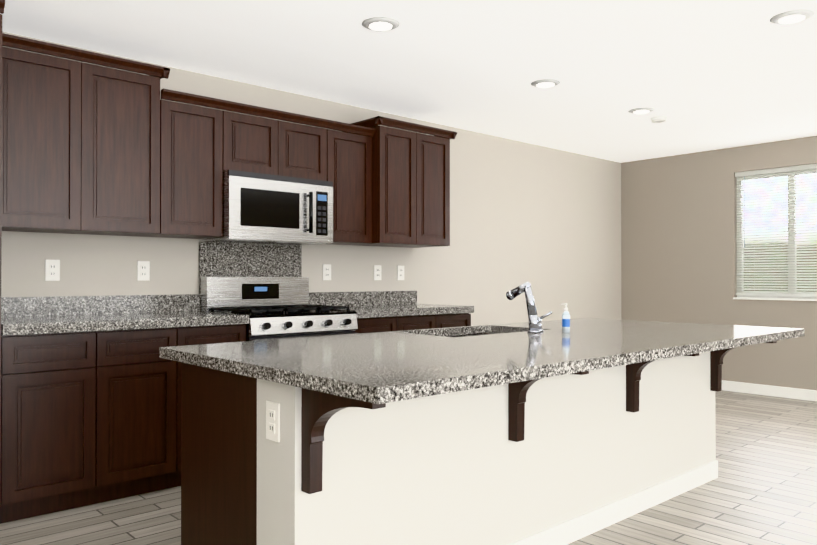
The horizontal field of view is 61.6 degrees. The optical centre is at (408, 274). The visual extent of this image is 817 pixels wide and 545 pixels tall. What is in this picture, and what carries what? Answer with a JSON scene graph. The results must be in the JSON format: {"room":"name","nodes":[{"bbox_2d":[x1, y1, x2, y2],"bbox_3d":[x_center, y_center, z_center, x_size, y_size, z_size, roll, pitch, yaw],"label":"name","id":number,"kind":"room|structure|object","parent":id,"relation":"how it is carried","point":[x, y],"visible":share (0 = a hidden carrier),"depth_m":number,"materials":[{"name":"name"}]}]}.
{"room":"kitchen","nodes":[
{"label":"kitchen","id":0,"kind":"room"},
{"bbox_2d":[1,31,620,325],"bbox_3d":[-1.086,-0.065,4.679,9.570,2.425,0.160,0,0,-42],"label":"wall","id":1,"kind":"structure","parent":0,"point":[544,222],"depth_m":6.02,"materials":[{"name":"grey paint"}]},
{"bbox_2d":[2,41,97,233],"bbox_3d":[-1.951,-0.669,3.569,0.473,0.880,0.328,0,0,-42],"label":"upper cabinet","id":2,"kind":"object","parent":1,"relation":"attached to","point":[91,149],"depth_m":3.47,"materials":[{"name":"brown wood"}]},
{"bbox_2d":[45,260,59,280],"bbox_3d":[-1.959,-0.023,3.773,0.072,0.116,0.009,0,0,-42],"label":"outlet","id":3,"kind":"object","parent":1,"relation":"attached to","point":[52,270],"visible":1,"depth_m":3.77,"materials":[{"name":"white plastic"}]},
{"bbox_2d":[86,61,173,236],"bbox_3d":[-1.658,-0.668,3.834,0.528,0.880,0.328,0,0,-42],"label":"upper cabinet","id":4,"kind":"object","parent":1,"relation":"attached to","point":[134,128],"depth_m":3.76,"materials":[{"name":"brown wood"}]},
{"bbox_2d":[137,261,149,280],"bbox_3d":[-1.588,-0.021,4.109,0.072,0.116,0.009,0,0,-42],"label":"outlet","id":5,"kind":"object","parent":1,"relation":"attached to","point":[143,270],"visible":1,"depth_m":4.11,"materials":[{"name":"white plastic"}]},
{"bbox_2d":[162,97,225,238],"bbox_3d":[-1.362,-0.606,4.101,0.380,0.760,0.328,0,0,-42],"label":"upper cabinet","id":6,"kind":"object","parent":1,"relation":"attached to","point":[199,132],"depth_m":4.01,"materials":[{"name":"brown wood"}]},
{"bbox_2d":[199,242,301,310],"bbox_3d":[-1.043,0.015,4.594,0.758,0.435,0.020,0,0,-42],"label":"backsplash","id":7,"kind":"structure","parent":1,"relation":"attached to","point":[235,260],"depth_m":4.56,"materials":[{"name":"stone"}]},
{"bbox_2d":[226,109,289,176],"bbox_3d":[-1.061,-0.803,4.376,0.434,0.363,0.328,0,0,-42],"label":"upper cabinet","id":8,"kind":"object","parent":1,"relation":"attached to","point":[255,144],"depth_m":4.27,"materials":[{"name":"brown wood"}]},
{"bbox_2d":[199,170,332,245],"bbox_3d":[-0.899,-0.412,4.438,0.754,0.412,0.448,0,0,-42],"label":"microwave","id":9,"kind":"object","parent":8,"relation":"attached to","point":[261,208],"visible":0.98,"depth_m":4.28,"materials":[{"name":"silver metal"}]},
{"bbox_2d":[290,121,329,180],"bbox_3d":[-0.819,-0.801,4.594,0.434,0.363,0.328,0,0,-42],"label":"upper cabinet","id":10,"kind":"object","parent":1,"relation":"attached to","point":[309,145],"depth_m":4.53,"materials":[{"name":"brown wood"}]},
{"bbox_2d":[323,264,330,279],"bbox_3d":[-0.595,-0.015,5.008,0.072,0.116,0.009,0,0,-42],"label":"outlet","id":11,"kind":"object","parent":1,"relation":"attached to","point":[326,271],"visible":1,"depth_m":5.00,"materials":[{"name":"white plastic"}]},
{"bbox_2d":[330,125,365,244],"bbox_3d":[-0.513,-0.601,4.869,0.390,0.760,0.328,0,0,-42],"label":"upper cabinet","id":12,"kind":"object","parent":1,"relation":"attached to","point":[348,146],"depth_m":4.74,"materials":[{"name":"brown wood"}]},
{"bbox_2d":[374,265,380,279],"bbox_3d":[-0.239,-0.013,5.330,0.072,0.116,0.009,0,0,-42],"label":"outlet","id":13,"kind":"object","parent":1,"relation":"attached to","point":[377,272],"visible":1,"depth_m":5.32,"materials":[{"name":"white plastic"}]},
{"bbox_2d":[350,121,425,247],"bbox_3d":[-0.211,-0.635,5.090,0.464,0.830,0.408,0,0,-42],"label":"upper cabinet","id":14,"kind":"object","parent":1,"relation":"attached to","point":[395,158],"depth_m":4.93,"materials":[{"name":"brown wood"}]},
{"bbox_2d":[397,266,403,279],"bbox_3d":[-0.061,-0.012,5.491,0.072,0.116,0.009,0,0,-42],"label":"outlet","id":15,"kind":"object","parent":1,"relation":"attached to","point":[400,272],"visible":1,"depth_m":5.49,"materials":[{"name":"white plastic"}]},
{"bbox_2d":[422,133,453,246],"bbox_3d":[0.033,-0.633,5.310,0.409,0.830,0.408,0,0,-42],"label":"upper cabinet","id":16,"kind":"object","parent":1,"relation":"attached to","point":[438,145],"depth_m":5.21,"materials":[{"name":"brown wood"}]},
{"bbox_2d":[0,390,816,544],"bbox_3d":[1.228,1.182,2.113,9.570,0.100,7.060,0,0,-42],"label":"floor","id":17,"kind":"structure","parent":0,"point":[761,489],"depth_m":3.34,"materials":[{"name":"wood"}]},
{"bbox_2d":[0,0,4,506],"bbox_3d":[-2.270,-0.038,3.042,0.698,2.349,0.676,0,0,-42],"label":"pantry cabinet","id":18,"kind":"object","parent":17,"relation":"on","point":[2,4],"visible":1,"depth_m":3.05,"materials":[{"name":"brown wood"}]},
{"bbox_2d":[0,294,248,523],"bbox_3d":[-1.567,0.631,3.692,1.218,1.019,0.648,0,0,-42],"label":"base cabinet","id":19,"kind":"object","parent":17,"relation":"on","point":[90,400],"visible":0.9,"depth_m":3.37,"materials":[{"name":"brown wood"}]},
{"bbox_2d":[201,277,357,340],"bbox_3d":[-0.797,0.580,4.319,0.754,1.130,0.697,0,0,-42],"label":"range","id":20,"kind":"object","parent":17,"relation":"on","point":[276,307],"visible":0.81,"depth_m":4.30,"materials":[{"name":"grey metal"}]},
{"bbox_2d":[309,291,473,333],"bbox_3d":[-0.138,0.639,4.985,1.108,1.019,0.648,0,0,-42],"label":"base cabinet","id":21,"kind":"object","parent":17,"relation":"on","point":[382,311],"visible":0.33,"depth_m":4.93,"materials":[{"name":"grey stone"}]},
{"bbox_2d":[181,330,776,544],"bbox_3d":[0.543,0.730,3.094,2.793,0.814,1.110,0,0,-42],"label":"kitchen island","id":22,"kind":"object","parent":17,"relation":"on","point":[552,433],"depth_m":2.49,"materials":[{"name":"granite"},{"name":"dark wood"},{"name":"paint"}]},
{"bbox_2d":[266,401,279,442],"bbox_3d":[-0.413,0.446,2.083,0.009,0.116,0.072,0,0,-42],"label":"outlet","id":23,"kind":"object","parent":22,"relation":"attached to","point":[272,421],"visible":1,"depth_m":2.08,"materials":[{"name":"white plastic"}]},
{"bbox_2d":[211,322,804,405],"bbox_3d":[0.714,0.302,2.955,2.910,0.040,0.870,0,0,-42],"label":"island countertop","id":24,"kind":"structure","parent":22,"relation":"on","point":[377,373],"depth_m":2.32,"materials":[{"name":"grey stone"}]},
{"bbox_2d":[506,282,551,332],"bbox_3d":[0.589,0.160,3.384,0.100,0.248,0.226,0,0,-42],"label":"faucet","id":25,"kind":"object","parent":24,"relation":"on","point":[534,319],"visible":1,"depth_m":3.34,"materials":[{"name":"silver metal"}]},
{"bbox_2d":[562,303,569,332],"bbox_3d":[0.769,0.213,3.350,0.039,0.141,0.041,0,0,-42],"label":"soap bottle","id":26,"kind":"object","parent":24,"relation":"on","point":[565,321],"visible":1,"depth_m":3.34,"materials":[{"name":"white plastic"}]},
{"bbox_2d":[0,0,816,162],"bbox_3d":[1.228,-1.343,2.129,9.570,0.100,7.060,0,0,-42],"label":"ceiling","id":27,"kind":"structure","parent":0,"point":[705,75],"depth_m":4.05,"materials":[{"name":"white paint"}]},
{"bbox_2d":[362,17,399,31],"bbox_3d":[-0.143,-1.277,3.518,0.196,0.014,0.196,0,0,-42],"label":"recessed light","id":28,"kind":"object","parent":27,"relation":"in","point":[380,24],"visible":1,"depth_m":3.49,"materials":[{"name":"grey plastic"}]},
{"bbox_2d":[531,79,559,87],"bbox_3d":[0.916,-1.271,4.583,0.196,0.014,0.196,0,0,-42],"label":"recessed light","id":29,"kind":"object","parent":27,"relation":"in","point":[546,83],"visible":1,"depth_m":4.55,"materials":[{"name":"grey plastic"}]},
{"bbox_2d":[628,107,654,113],"bbox_3d":[1.810,-1.266,5.324,0.196,0.014,0.196,0,0,-42],"label":"recessed light","id":30,"kind":"object","parent":27,"relation":"in","point":[644,110],"visible":1,"depth_m":5.29,"materials":[{"name":"grey plastic"}]},
{"bbox_2d":[650,116,666,122],"bbox_3d":[2.034,-1.256,5.568,0.130,0.032,0.130,0,0,-42],"label":"smoke detector","id":31,"kind":"object","parent":27,"relation":"attached to","point":[659,119],"visible":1,"depth_m":5.53,"materials":[{"name":"white plastic"}]},
{"bbox_2d":[770,9,813,24],"bbox_3d":[1.913,-1.278,3.422,0.196,0.014,0.196,0,0,-42],"label":"recessed light","id":32,"kind":"object","parent":27,"relation":"in","point":[791,17],"visible":1,"depth_m":3.39,"materials":[{"name":"grey plastic"}]},
{"bbox_2d":[621,136,816,389],"bbox_3d":[4.717,-0.061,5.278,0.160,2.425,6.740,0,0,-42],"label":"wall","id":33,"kind":"structure","parent":0,"point":[678,238],"depth_m":7.02,"materials":[{"name":"beige paint"}]},
{"bbox_2d":[722,380,816,400],"bbox_3d":[4.641,1.101,5.222,0.016,0.100,6.708,0,0,-42],"label":"baseboard","id":34,"kind":"structure","parent":33,"relation":"attached to","point":[780,391],"depth_m":6.52,"materials":[{"name":"white wood"}]},
{"bbox_2d":[733,169,816,300],"bbox_3d":[3.939,-0.388,6.099,0.145,1.260,2.000,0,0,-42],"label":"window","id":35,"kind":"structure","parent":33,"relation":"in","point":[792,298],"depth_m":6.54,"materials":[{"name":"white plastic"}]},
{"bbox_2d":[735,163,816,296],"bbox_3d":[3.925,-0.407,6.087,0.056,1.218,1.988,0,0,-42],"label":"window blinds","id":36,"kind":"object","parent":35,"relation":"attached to","point":[781,170],"visible":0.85,"depth_m":6.54,"materials":[{"name":"white plastic"}]},
{"label":"outside","id":37,"kind":"structure","parent":0,"visible":0},
{"bbox_2d":[744,173,816,291],"bbox_3d":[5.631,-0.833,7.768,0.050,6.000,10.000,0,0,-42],"label":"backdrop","id":38,"kind":"structure","parent":37,"point":[779,227],"depth_m":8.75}
]}

